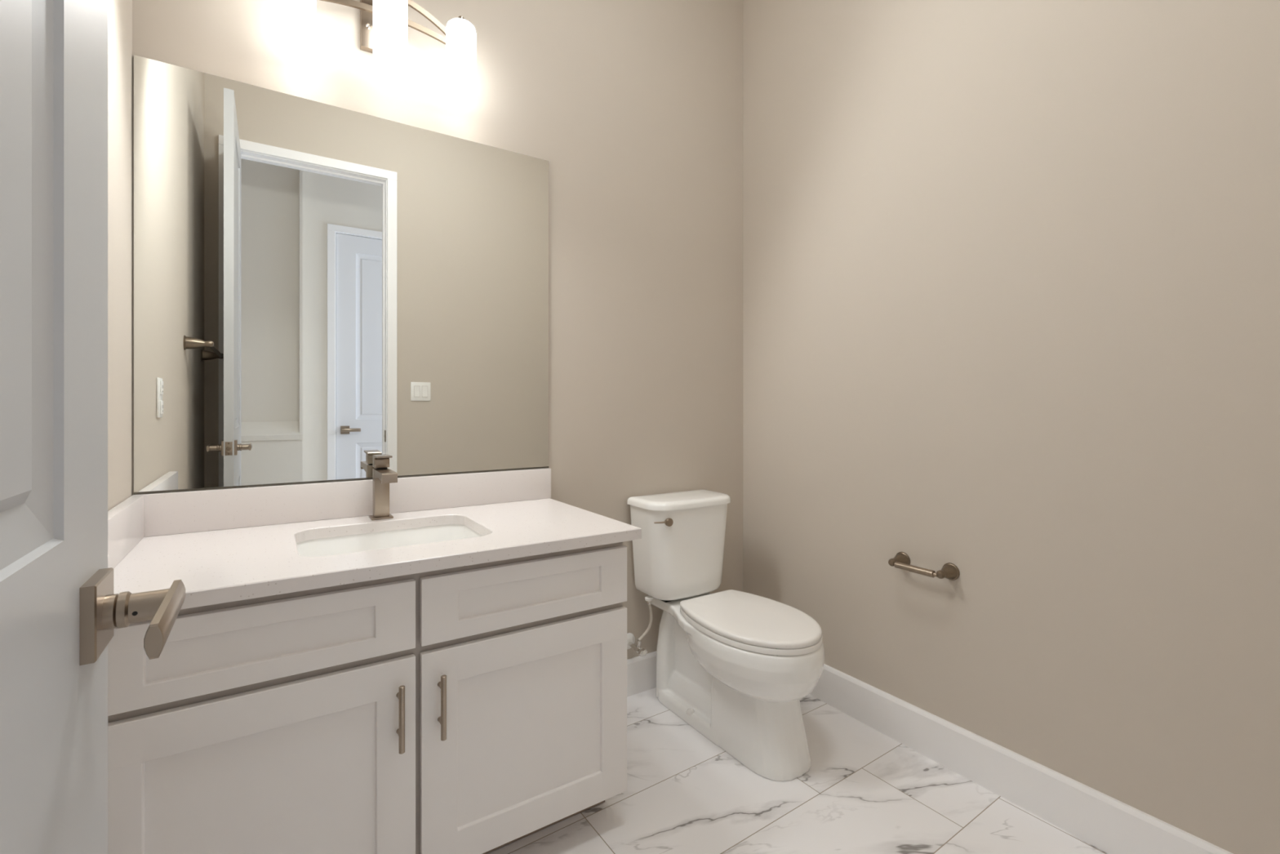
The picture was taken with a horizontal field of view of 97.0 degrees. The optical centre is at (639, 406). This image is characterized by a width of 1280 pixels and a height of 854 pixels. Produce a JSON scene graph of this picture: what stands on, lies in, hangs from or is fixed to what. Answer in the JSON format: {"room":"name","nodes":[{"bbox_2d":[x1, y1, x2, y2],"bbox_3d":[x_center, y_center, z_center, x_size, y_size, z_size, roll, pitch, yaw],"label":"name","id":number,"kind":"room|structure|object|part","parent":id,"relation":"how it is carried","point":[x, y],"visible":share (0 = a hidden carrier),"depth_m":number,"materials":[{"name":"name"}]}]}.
{"room":"bathroom","nodes":[
{"label":"bathroom","id":0,"kind":"room"},
{"bbox_2d":[107,0,132,511],"bbox_3d":[-0.791,-0.416,0.600,0.100,3.050,1.830,0,0,-33],"label":"wall","id":1,"kind":"structure","parent":0,"point":[119,11],"depth_m":1.26,"materials":[{"name":"beige paint"}]},
{"bbox_2d":[132,0,742,658],"bbox_3d":[-0.424,-0.416,1.992,2.238,3.050,0.100,0,0,-33],"label":"wall","id":2,"kind":"structure","parent":0,"point":[633,108],"depth_m":2.13,"materials":[{"name":"beige paint"}]},
{"bbox_2d":[133,54,548,494],"bbox_3d":[-0.783,-0.323,1.692,1.100,1.079,0.008,0,0,-33],"label":"mirror","id":3,"kind":"object","parent":2,"relation":"attached to","point":[321,290],"visible":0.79,"depth_m":1.61,"materials":[{"name":"silver mirror"}]},
{"bbox_2d":[133,467,551,537],"bbox_3d":[-0.779,0.269,1.686,1.105,0.104,0.020,0,0,-33],"label":"backsplash","id":4,"kind":"structure","parent":2,"relation":"attached to","point":[203,510],"depth_m":1.60,"materials":[{"name":"white stone"}]},
{"bbox_2d":[276,0,476,101],"bbox_3d":[-0.731,-1.114,1.617,0.516,0.325,0.192,0,0,-33],"label":"vanity light","id":5,"kind":"object","parent":2,"relation":"attached to","point":[384,24],"visible":1,"depth_m":1.59,"materials":[{"name":"white glass"}]},
{"bbox_3d":[-0.902,-1.054,1.489,0.088,0.206,0.088,0,0,-33],"label":"lamp shade","id":6,"kind":"part","parent":5,"relation":"part of","materials":[{"name":"white glass"}]},
{"bbox_3d":[-0.696,-1.054,1.579,0.088,0.206,0.088,0,0,-33],"label":"lamp shade","id":7,"kind":"part","parent":5,"relation":"part of","materials":[{"name":"white glass"}]},
{"bbox_3d":[-0.544,-1.054,1.723,0.088,0.206,0.088,0,0,-33],"label":"lamp shade","id":8,"kind":"part","parent":5,"relation":"part of","materials":[{"name":"white glass"}]},
{"bbox_2d":[626,595,653,656],"bbox_3d":[-0.004,0.824,2.144,0.074,0.222,0.120,0,0,-43],"label":"water supply valve","id":9,"kind":"object","parent":2,"relation":"attached to","point":[641,651],"visible":0.98,"depth_m":2.13,"materials":[{"name":"white plastic"}]},
{"bbox_3d":[0.010,0.914,2.103,0.038,0.025,0.016,0,0,-33],"label":"valve handle","id":10,"kind":"part","parent":9,"relation":"part of","materials":[{"name":"silver metal"}]},
{"bbox_2d":[626,650,656,697],"bbox_3d":[0.055,1.040,2.237,0.937,0.136,0.015,0,0,-33],"label":"baseboard","id":11,"kind":"structure","parent":2,"relation":"attached to","point":[641,670],"depth_m":2.20,"materials":[{"name":"white paint"}]},
{"bbox_2d":[487,687,1107,853],"bbox_3d":[0.435,1.149,0.642,4.600,0.080,3.300,0,0,-33],"label":"floor","id":12,"kind":"structure","parent":0,"point":[864,790],"depth_m":1.57,"materials":[{"name":"tile"}]},
{"bbox_2d":[107,542,626,853],"bbox_3d":[-0.630,0.728,1.428,1.071,0.757,0.615,0,0,-33],"label":"vanity cabinet","id":13,"kind":"object","parent":12,"relation":"on","point":[481,708],"visible":0.91,"depth_m":1.17,"materials":[{"name":"white paint"}]},
{"bbox_3d":[-0.699,0.442,1.070,0.518,0.144,0.018,0,0,-33],"label":"drawer","id":14,"kind":"part","parent":13,"relation":"part of","materials":[{"name":"white paint"}]},
{"bbox_3d":[-0.699,0.773,1.070,0.518,0.481,0.018,0,0,-33],"label":"door","id":15,"kind":"part","parent":13,"relation":"part of","materials":[{"name":"white paint"}]},
{"bbox_2d":[107,467,641,609],"bbox_3d":[-0.620,0.283,1.444,1.105,0.132,0.600,0,0,-33],"label":"countertop","id":16,"kind":"structure","parent":13,"relation":"on","point":[228,544],"depth_m":1.42,"materials":[{"name":"white stone"}]},
{"bbox_2d":[368,454,397,519],"bbox_3d":[-0.715,0.230,1.585,0.057,0.182,0.170,0,0,-33],"label":"faucet","id":17,"kind":"object","parent":16,"relation":"on","point":[383,476],"visible":1,"depth_m":1.61,"materials":[{"name":"silver metal"}]},
{"bbox_3d":[-0.746,0.163,1.632,0.039,0.025,0.042,0,0,-33],"label":"handle","id":18,"kind":"part","parent":17,"relation":"part of","materials":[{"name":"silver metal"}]},
{"bbox_3d":[-0.735,0.144,1.615,0.039,0.011,0.083,0,0,-33],"label":"lever","id":19,"kind":"part","parent":17,"relation":"part of","materials":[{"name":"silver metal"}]},
{"bbox_3d":[-0.702,0.192,1.564,0.039,0.026,0.120,0,0,-33],"label":"spout","id":20,"kind":"part","parent":17,"relation":"part of","materials":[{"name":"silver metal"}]},
{"bbox_2d":[296,524,482,556],"bbox_3d":[-0.627,0.421,1.446,0.472,0.141,0.376,0,0,-33],"label":"sink basin","id":21,"kind":"object","parent":16,"relation":"in","point":[335,545],"visible":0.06,"depth_m":1.58,"materials":[{"name":"white ceramic"}]},
{"bbox_3d":[-0.488,0.642,1.161,0.012,0.136,0.012,0,0,-33],"label":"handle","id":22,"kind":"part","parent":13,"relation":"part of","materials":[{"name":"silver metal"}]},
{"bbox_3d":[-0.418,0.642,1.207,0.012,0.136,0.012,0,0,-33],"label":"handle","id":23,"kind":"part","parent":13,"relation":"part of","materials":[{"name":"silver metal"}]},
{"bbox_3d":[-0.255,0.442,1.360,0.518,0.144,0.018,0,0,-33],"label":"drawer","id":24,"kind":"part","parent":13,"relation":"part of","materials":[{"name":"white paint"}]},
{"bbox_3d":[-0.255,0.773,1.360,0.518,0.481,0.018,0,0,-33],"label":"door","id":25,"kind":"part","parent":13,"relation":"part of","materials":[{"name":"white paint"}]},
{"bbox_2d":[626,488,825,781],"bbox_3d":[0.307,0.725,1.960,0.384,0.766,0.731,0,0,-33],"label":"toilet","id":26,"kind":"object","parent":12,"relation":"on","point":[737,667],"visible":1,"depth_m":1.87,"materials":[{"name":"white ceramic"}]},
{"bbox_3d":[0.073,0.413,2.016,0.047,0.007,0.010,0,0,-13],"label":"lever","id":27,"kind":"part","parent":26,"relation":"part of","materials":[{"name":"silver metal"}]},
{"bbox_3d":[0.103,0.414,2.029,0.029,0.029,0.018,0,0,-26],"label":"flush handle","id":28,"kind":"part","parent":26,"relation":"part of","materials":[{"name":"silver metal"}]},
{"bbox_3d":[0.165,0.542,2.177,0.366,0.338,0.198,0,0,-33],"label":"tank","id":29,"kind":"part","parent":26,"relation":"part of","materials":[{"name":"white ceramic"}]},
{"bbox_3d":[0.166,0.357,2.176,0.384,0.031,0.214,0,0,-33],"label":"tank lid","id":30,"kind":"part","parent":26,"relation":"part of","materials":[{"name":"white ceramic"}]},
{"bbox_3d":[0.313,0.916,1.950,0.363,0.384,0.708,0,0,-33],"label":"bowl","id":31,"kind":"part","parent":26,"relation":"part of","materials":[{"name":"white ceramic"}]},
{"bbox_3d":[0.370,0.693,1.863,0.349,0.019,0.482,0,0,-33],"label":"lid","id":32,"kind":"part","parent":26,"relation":"part of","materials":[{"name":"white plastic"}]},
{"bbox_3d":[0.373,0.713,1.859,0.351,0.017,0.478,0,0,-33],"label":"seat","id":33,"kind":"part","parent":26,"relation":"part of","materials":[{"name":"white plastic"}]},
{"bbox_2d":[742,0,1279,853],"bbox_3d":[0.999,-0.416,1.769,0.100,3.050,1.830,0,0,-33],"label":"wall","id":34,"kind":"structure","parent":0,"point":[1011,268],"depth_m":1.56,"materials":[{"name":"beige paint"}]},
{"bbox_2d":[888,551,959,580],"bbox_3d":[0.884,0.507,1.788,0.071,0.052,0.210,0,0,-33],"label":"toilet paper holder","id":35,"kind":"object","parent":34,"relation":"attached to","point":[901,560],"visible":1,"depth_m":1.75,"materials":[{"name":"silver metal"}]},
{"bbox_3d":[0.841,0.507,1.855,0.071,0.052,0.052,0,0,-33],"label":"post","id":36,"kind":"part","parent":35,"relation":"part of","materials":[{"name":"silver metal"}]},
{"bbox_3d":[0.927,0.507,1.722,0.071,0.052,0.052,0,0,-33],"label":"post","id":37,"kind":"part","parent":35,"relation":"part of","materials":[{"name":"silver metal"}]},
{"bbox_2d":[809,663,1233,853],"bbox_3d":[0.946,1.040,1.744,0.015,0.136,1.814,0,0,-33],"label":"baseboard","id":38,"kind":"structure","parent":34,"relation":"attached to","point":[1111,825],"depth_m":1.58,"materials":[{"name":"white paint"}]},
{"bbox_3d":[0.578,-0.416,0.333,4.500,3.050,0.115,0,0,-33],"label":"wall","id":39,"kind":"structure","parent":0,"visible":0},
{"bbox_2d":[0,0,185,853],"bbox_3d":[-0.330,-0.121,0.236,0.158,2.444,0.720,0,0,-33],"label":"door","id":40,"kind":"structure","parent":39,"relation":"in","point":[60,611],"depth_m":0.41,"materials":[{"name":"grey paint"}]},
{"bbox_3d":[-0.467,0.178,0.488,0.010,0.063,0.063,0,0,-33],"label":"handle","id":41,"kind":"part","parent":40,"relation":"part of","materials":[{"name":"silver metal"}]},
{"bbox_3d":[-0.405,0.178,0.485,0.012,0.026,0.134,0,0,-33],"label":"lever","id":42,"kind":"part","parent":40,"relation":"part of","materials":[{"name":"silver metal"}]}
]}

